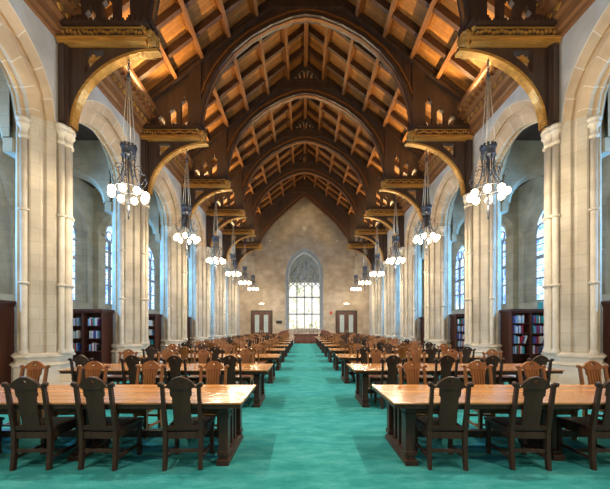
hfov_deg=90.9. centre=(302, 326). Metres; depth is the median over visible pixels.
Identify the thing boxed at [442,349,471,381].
chair
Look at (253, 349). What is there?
chair
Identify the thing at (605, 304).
bookcase
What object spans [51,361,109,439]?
chair
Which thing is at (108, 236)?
window
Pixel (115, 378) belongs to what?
chair
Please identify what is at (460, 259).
window
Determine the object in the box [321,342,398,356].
table
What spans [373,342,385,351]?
chair
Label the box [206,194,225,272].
chandelier
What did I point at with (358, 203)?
truss
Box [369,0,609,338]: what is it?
wall
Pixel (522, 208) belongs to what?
wall
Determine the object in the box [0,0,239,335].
wall
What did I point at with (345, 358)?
table
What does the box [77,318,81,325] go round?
book
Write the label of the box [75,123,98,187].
ceiling
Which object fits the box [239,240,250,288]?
chandelier
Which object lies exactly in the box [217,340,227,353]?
chair
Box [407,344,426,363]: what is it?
chair
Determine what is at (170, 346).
chair
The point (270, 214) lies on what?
truss
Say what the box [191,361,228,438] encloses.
chair
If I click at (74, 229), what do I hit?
window
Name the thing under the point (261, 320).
door
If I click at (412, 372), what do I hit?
chair
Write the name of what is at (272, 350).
table
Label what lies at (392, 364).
chair
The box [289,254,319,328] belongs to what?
window
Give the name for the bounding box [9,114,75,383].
stone pier
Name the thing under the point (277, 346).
table
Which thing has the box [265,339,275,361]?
chair
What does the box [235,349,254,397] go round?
chair
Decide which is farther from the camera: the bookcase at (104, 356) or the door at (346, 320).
the door at (346, 320)
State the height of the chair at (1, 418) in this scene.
1.052 m
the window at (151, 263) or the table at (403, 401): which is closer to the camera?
the table at (403, 401)
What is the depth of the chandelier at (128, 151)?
8.76 m
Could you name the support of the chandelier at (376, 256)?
hanging from the truss at (370, 177)
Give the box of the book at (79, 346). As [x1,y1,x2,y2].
[77,343,81,350]
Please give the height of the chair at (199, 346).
1.052 m
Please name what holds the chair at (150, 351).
on the carpet
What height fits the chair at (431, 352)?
1.052 m
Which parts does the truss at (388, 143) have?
beam moulding, bracket moulding, arch moulding, bracket moulding, beam moulding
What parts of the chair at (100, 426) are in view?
leg, crest rail, rail, leg, seat frame, leg, seat, leg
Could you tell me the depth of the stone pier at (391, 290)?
25.95 m
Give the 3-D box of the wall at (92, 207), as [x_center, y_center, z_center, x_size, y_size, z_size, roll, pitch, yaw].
[-10.450,-3.250,18.950,4.320,9.700,29.100,0,0,0]
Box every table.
[0,385,255,465]
[58,364,272,406]
[132,354,280,383]
[175,348,285,370]
[201,345,287,361]
[218,342,290,356]
[254,340,291,352]
[319,340,373,352]
[320,330,331,335]
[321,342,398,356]
[324,345,400,361]
[328,348,440,370]
[335,354,482,383]
[347,364,564,406]
[372,385,605,465]
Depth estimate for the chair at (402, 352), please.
8.25 m
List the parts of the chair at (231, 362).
leg, crest rail, leg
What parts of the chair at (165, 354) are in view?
crest rail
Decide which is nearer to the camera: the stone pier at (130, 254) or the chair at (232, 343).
the chair at (232, 343)
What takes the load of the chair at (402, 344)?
on the carpet
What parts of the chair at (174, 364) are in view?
leg, crest rail, leg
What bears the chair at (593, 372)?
on the carpet
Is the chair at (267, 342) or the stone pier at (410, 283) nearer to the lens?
the chair at (267, 342)
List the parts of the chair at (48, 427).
leg, crest rail, rail, leg, seat frame, seat, leg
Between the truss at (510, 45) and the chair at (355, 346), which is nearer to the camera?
the truss at (510, 45)
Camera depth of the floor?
8.50 m
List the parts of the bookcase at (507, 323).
panel, panel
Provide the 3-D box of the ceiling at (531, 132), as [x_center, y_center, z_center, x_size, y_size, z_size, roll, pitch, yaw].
[10.735,-8.110,18.950,4.150,0.180,29.100,0,0,0]
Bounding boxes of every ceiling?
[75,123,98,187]
[105,0,510,226]
[459,123,540,187]
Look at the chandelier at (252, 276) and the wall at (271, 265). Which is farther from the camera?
the wall at (271, 265)
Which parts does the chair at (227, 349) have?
crest rail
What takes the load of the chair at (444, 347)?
on the carpet
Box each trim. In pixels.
[23,0,243,245]
[365,0,594,245]
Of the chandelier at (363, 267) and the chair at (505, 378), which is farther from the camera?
the chandelier at (363, 267)
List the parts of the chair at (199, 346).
crest rail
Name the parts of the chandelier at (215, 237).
crown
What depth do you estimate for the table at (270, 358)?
8.46 m
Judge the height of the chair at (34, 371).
1.052 m
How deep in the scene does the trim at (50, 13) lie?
11.29 m
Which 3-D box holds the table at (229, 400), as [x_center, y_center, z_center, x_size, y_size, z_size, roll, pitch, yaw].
[-2.720,1.214,3.850,4.080,0.748,1.060,0,0,0]
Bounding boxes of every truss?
[55,0,561,133]
[140,0,473,196]
[182,61,429,228]
[206,115,403,248]
[223,150,386,261]
[234,177,374,270]
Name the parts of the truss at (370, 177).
beam moulding, bracket moulding, arch moulding, bracket moulding, beam moulding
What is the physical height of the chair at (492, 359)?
1.052 m
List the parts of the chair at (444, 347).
crest rail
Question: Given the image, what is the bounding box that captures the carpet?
[0,342,609,488]
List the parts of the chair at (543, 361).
crest rail, leg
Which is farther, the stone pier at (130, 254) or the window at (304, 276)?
the window at (304, 276)
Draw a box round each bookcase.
[0,300,15,384]
[73,309,113,363]
[148,314,161,353]
[186,317,190,347]
[420,317,424,347]
[449,314,464,352]
[499,309,543,363]
[601,300,609,378]
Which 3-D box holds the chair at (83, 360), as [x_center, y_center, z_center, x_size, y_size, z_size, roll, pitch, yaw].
[-4.266,1.062,6.034,0.500,1.052,0.578,0,0,3]
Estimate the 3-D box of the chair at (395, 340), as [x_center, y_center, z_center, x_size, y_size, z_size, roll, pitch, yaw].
[4.587,1.062,14.526,0.500,1.052,0.578,0,0,-3]
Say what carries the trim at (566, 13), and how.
attached to the wall at (584, 50)
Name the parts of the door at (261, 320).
pane, pane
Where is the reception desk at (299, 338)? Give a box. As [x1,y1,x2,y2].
[293,329,318,342]
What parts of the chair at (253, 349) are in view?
crest rail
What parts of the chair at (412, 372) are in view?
leg, crest rail, leg, seat frame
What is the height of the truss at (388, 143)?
9.781 m
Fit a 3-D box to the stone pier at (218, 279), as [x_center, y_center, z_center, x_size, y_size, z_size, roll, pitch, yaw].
[-7.610,-2.100,26.404,1.552,7.400,1.514,0,0,44]
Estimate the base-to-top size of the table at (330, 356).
0.748 m
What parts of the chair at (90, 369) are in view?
leg, seat, seat frame, leg, crest rail, leg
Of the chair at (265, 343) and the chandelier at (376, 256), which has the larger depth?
the chandelier at (376, 256)
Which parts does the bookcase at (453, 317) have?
panel, panel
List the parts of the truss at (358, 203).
beam moulding, bracket moulding, arch moulding, bracket moulding, beam moulding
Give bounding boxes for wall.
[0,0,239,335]
[0,66,188,351]
[240,197,368,340]
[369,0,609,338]
[421,86,609,351]
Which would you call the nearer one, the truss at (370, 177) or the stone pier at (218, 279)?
the truss at (370, 177)
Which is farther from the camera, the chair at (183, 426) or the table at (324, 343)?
the table at (324, 343)
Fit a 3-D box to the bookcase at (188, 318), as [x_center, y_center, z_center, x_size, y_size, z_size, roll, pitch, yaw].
[-9.775,0.435,21.340,3.330,2.330,0.780,0,0,0]
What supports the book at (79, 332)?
on the bookcase at (104, 356)
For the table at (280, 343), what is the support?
on the carpet
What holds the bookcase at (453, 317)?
on the floor
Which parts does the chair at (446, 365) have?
leg, crest rail, leg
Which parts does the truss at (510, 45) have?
beam moulding, bracket moulding, arch moulding, bracket moulding, beam moulding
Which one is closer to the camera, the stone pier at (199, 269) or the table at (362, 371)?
the table at (362, 371)
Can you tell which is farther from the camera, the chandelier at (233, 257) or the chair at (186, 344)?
the chandelier at (233, 257)
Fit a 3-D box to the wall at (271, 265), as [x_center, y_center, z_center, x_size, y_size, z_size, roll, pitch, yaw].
[0.160,-7.025,33.775,26.000,17.250,0.550,0,0,0]
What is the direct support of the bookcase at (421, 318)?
on the floor
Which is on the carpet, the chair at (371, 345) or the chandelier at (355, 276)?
the chair at (371, 345)
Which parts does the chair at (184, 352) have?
crest rail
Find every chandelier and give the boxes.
[107,59,148,219]
[173,148,199,254]
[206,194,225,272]
[226,220,240,283]
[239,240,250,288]
[248,249,258,293]
[351,255,360,291]
[359,242,370,290]
[370,225,384,280]
[386,193,404,272]
[413,148,439,254]
[467,58,510,219]
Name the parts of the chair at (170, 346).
crest rail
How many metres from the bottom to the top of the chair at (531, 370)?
1.052 m
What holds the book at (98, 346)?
on the bookcase at (104, 356)
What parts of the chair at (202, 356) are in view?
seat, crest rail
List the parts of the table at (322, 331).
panel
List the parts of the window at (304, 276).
tracery glass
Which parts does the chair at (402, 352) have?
crest rail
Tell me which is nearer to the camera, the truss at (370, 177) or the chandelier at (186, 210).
the chandelier at (186, 210)
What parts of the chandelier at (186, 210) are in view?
scroll arm, crown, suspension rod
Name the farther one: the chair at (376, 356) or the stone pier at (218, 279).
the stone pier at (218, 279)
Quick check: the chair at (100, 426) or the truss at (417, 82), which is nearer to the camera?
the chair at (100, 426)
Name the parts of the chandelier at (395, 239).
crown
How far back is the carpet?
3.60 m
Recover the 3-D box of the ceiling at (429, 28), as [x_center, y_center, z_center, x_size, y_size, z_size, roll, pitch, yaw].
[0.160,-12.705,18.250,15.200,6.090,30.500,0,0,0]
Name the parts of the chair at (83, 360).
leg, crest rail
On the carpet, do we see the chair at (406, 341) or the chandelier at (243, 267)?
the chair at (406, 341)
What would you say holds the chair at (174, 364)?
on the carpet
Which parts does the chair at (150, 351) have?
crest rail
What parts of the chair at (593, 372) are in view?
leg, crest rail, leg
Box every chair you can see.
[0,361,50,426]
[0,417,4,452]
[1,376,75,470]
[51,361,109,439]
[68,355,112,383]
[70,376,143,470]
[107,349,137,384]
[116,361,165,438]
[119,355,158,384]
[141,347,158,363]
[156,349,177,384]
[157,376,215,470]
[160,343,179,363]
[162,355,197,409]
[175,347,192,376]
[178,342,191,362]
[188,349,212,384]
[189,343,208,375]
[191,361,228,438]
[192,340,203,353]
[202,339,211,345]
[205,342,217,352]
[206,346,223,381]
[212,338,221,353]
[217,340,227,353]
[217,355,246,402]
[221,343,235,375]
[228,342,240,353]
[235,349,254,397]
[237,340,248,347]
[244,347,259,376]
[246,339,253,347]
[252,343,266,375]
[260,342,269,353]
[263,340,274,353]
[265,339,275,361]
[336,339,345,359]
[340,340,350,361]
[344,342,353,353]
[350,343,363,377]
[353,347,373,381]
[359,339,368,347]
[366,340,376,347]
[366,349,386,396]
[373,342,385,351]
[373,355,405,408]
[381,343,395,363]
[385,340,396,353]
[391,338,400,344]
[394,347,411,381]
[397,342,410,353]
[397,361,438,416]
[402,339,411,347]
[406,349,433,384]
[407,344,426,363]
[409,340,420,347]
[415,376,473,470]
[422,342,435,353]
[422,355,459,384]
[423,346,440,380]
[436,343,451,375]
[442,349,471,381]
[458,346,475,376]
[461,361,510,437]
[463,355,504,384]
[482,349,515,384]
[484,376,559,470]
[508,355,553,384]
[515,361,578,439]
[557,379,609,470]
[576,361,608,416]
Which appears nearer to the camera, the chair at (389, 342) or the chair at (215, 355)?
the chair at (215, 355)
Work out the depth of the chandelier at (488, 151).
8.76 m
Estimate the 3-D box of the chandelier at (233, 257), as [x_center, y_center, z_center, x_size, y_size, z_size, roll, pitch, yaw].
[-5.110,-5.581,22.000,1.050,4.861,1.042,0,0,-34]
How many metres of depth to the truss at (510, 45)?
8.69 m
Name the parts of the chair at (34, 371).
leg, leg, crest rail, leg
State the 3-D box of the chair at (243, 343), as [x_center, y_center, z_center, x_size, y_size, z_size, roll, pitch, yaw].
[-2.463,1.062,12.034,0.500,1.052,0.578,0,0,0]
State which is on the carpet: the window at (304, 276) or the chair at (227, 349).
the chair at (227, 349)
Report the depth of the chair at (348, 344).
10.78 m
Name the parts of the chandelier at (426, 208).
crown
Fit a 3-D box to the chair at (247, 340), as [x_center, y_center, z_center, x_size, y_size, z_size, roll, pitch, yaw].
[-2.390,1.062,13.519,0.500,1.052,0.578,0,0,0]
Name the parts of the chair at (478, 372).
leg, crest rail, leg, seat frame, leg, seat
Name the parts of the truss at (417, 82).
beam moulding, bracket moulding, arch moulding, bracket moulding, beam moulding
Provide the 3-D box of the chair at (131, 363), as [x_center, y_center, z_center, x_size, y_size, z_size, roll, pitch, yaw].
[-3.289,1.062,6.037,0.500,1.052,0.578,0,0,-1]
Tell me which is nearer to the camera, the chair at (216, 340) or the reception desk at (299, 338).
the chair at (216, 340)
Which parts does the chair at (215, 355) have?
crest rail, leg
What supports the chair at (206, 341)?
on the carpet
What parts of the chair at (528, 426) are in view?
leg, seat, leg, seat frame, leg, rail, crest rail, leg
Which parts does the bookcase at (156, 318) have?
panel, panel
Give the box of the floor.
[49,341,567,384]
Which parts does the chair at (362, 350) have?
crest rail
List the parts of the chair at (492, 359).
crest rail, leg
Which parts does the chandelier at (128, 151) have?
bulb, bulb, scroll arm, scroll arm, bulb, scroll arm, bulb, suspension rod, scroll arm, suspension rod, chain, crown, suspension rod, scroll arm, suspension rod, scroll arm, bulb, bulb, scroll arm, bulb, bulb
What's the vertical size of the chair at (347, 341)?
1.052 m
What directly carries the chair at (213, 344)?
on the carpet
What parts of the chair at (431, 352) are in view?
crest rail, leg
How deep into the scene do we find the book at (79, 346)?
12.30 m
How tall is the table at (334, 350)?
0.748 m
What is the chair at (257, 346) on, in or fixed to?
on the carpet
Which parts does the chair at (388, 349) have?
crest rail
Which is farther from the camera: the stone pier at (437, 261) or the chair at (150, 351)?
the stone pier at (437, 261)
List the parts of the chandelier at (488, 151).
bulb, bulb, scroll arm, bulb, scroll arm, scroll arm, suspension rod, scroll arm, suspension rod, bulb, crown, chain, suspension rod, scroll arm, suspension rod, scroll arm, scroll arm, scroll arm, bulb, bulb, bulb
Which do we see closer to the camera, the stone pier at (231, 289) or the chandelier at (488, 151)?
the chandelier at (488, 151)
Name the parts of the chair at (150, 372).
seat, seat frame, leg, leg, crest rail, leg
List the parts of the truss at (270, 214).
beam moulding, bracket moulding, arch moulding, bracket moulding, beam moulding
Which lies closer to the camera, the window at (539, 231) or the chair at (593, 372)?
the chair at (593, 372)
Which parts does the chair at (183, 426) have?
leg, leg, crest rail, rail, seat frame, seat, leg, leg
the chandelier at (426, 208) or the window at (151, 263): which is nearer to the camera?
the chandelier at (426, 208)
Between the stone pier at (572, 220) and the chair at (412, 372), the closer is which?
the chair at (412, 372)
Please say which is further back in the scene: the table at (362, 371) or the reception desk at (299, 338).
the reception desk at (299, 338)
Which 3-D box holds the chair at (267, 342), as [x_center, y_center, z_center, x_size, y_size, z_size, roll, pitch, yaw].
[-1.413,1.062,12.019,0.500,1.052,0.578,0,0,2]
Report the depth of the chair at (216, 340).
14.80 m
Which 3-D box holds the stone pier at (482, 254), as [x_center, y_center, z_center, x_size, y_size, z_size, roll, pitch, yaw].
[7.930,-2.100,13.196,1.552,7.400,1.514,0,0,44]
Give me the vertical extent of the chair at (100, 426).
1.052 m
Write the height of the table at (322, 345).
0.748 m
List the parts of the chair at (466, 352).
crest rail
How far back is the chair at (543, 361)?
5.72 m
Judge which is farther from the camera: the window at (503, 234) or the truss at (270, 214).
the truss at (270, 214)
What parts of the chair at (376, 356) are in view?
leg, leg, crest rail, seat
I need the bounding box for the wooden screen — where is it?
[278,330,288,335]
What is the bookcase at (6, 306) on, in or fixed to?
on the floor
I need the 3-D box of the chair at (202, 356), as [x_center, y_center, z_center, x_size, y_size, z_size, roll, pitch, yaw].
[-2.418,1.062,6.995,0.500,1.052,0.578,0,0,1]
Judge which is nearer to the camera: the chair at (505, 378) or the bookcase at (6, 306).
the chair at (505, 378)
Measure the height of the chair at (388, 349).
1.052 m
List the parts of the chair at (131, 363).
leg, crest rail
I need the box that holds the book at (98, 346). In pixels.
[96,344,100,350]
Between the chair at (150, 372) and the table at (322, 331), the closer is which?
the chair at (150, 372)
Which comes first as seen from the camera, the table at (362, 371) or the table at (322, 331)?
the table at (362, 371)
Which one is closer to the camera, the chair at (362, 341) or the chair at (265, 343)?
the chair at (265, 343)
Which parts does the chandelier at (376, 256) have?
crown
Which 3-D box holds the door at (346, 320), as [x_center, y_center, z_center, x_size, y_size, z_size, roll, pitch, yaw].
[4.840,-0.125,33.420,2.390,3.450,0.160,0,0,0]
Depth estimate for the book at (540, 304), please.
12.45 m
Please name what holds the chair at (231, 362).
on the carpet
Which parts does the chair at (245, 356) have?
seat, crest rail, leg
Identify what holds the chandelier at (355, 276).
hanging from the truss at (270, 214)
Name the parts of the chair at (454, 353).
crest rail, seat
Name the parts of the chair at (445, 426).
leg, leg, seat, seat frame, rail, leg, crest rail, leg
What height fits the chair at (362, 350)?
1.052 m
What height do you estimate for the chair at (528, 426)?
1.052 m
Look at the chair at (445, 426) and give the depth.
3.32 m
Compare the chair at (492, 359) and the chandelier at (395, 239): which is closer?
the chair at (492, 359)
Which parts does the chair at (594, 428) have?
leg, seat, seat frame, leg, crest rail, rail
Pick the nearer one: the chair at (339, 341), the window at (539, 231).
the chair at (339, 341)
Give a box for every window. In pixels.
[73,222,76,301]
[105,227,111,305]
[148,247,155,310]
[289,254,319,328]
[454,246,464,310]
[501,227,505,304]
[534,210,543,301]
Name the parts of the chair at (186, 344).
crest rail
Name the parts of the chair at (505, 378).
crest rail, seat, seat frame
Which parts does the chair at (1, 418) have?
leg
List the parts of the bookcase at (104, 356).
panel, panel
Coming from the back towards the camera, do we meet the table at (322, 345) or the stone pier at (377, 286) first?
the stone pier at (377, 286)
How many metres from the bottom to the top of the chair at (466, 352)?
1.052 m
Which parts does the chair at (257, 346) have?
crest rail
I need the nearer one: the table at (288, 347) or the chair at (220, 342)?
the chair at (220, 342)
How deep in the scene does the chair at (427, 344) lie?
10.75 m
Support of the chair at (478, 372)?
on the carpet
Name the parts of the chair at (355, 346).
crest rail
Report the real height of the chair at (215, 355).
1.052 m
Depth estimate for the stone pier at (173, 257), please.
17.17 m
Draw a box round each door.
[251,310,271,334]
[336,310,356,334]
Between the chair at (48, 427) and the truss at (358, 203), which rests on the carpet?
the chair at (48, 427)
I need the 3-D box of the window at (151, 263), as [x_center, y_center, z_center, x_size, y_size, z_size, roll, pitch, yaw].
[-12.530,-3.975,24.200,0.160,5.310,2.369,0,0,0]
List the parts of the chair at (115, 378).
seat frame, seat, leg, crest rail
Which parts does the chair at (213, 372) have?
leg, seat frame, crest rail, leg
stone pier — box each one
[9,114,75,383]
[111,189,149,363]
[160,225,187,351]
[189,246,210,347]
[209,260,225,341]
[225,269,236,338]
[372,269,384,336]
[383,260,400,342]
[399,246,421,345]
[423,225,451,353]
[463,189,502,363]
[541,114,607,384]
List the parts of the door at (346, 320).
pane, pane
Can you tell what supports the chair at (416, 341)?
on the carpet
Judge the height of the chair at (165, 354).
1.052 m
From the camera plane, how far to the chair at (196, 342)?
12.25 m
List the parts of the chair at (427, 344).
crest rail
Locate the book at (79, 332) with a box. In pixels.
[77,330,81,337]
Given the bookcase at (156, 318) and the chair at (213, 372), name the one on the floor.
the bookcase at (156, 318)
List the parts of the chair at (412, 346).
crest rail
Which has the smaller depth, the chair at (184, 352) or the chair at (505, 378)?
the chair at (505, 378)
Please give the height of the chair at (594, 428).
1.052 m
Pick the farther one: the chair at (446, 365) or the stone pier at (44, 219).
the stone pier at (44, 219)
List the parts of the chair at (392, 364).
leg, leg, seat, crest rail, leg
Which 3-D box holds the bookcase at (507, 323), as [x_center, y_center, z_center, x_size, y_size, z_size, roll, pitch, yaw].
[10.095,0.435,12.540,3.330,2.330,0.780,0,0,0]
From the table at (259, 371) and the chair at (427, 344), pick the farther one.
the chair at (427, 344)
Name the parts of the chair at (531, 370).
leg, crest rail, leg, seat frame, seat, leg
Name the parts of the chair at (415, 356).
crest rail, seat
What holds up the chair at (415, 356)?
on the carpet

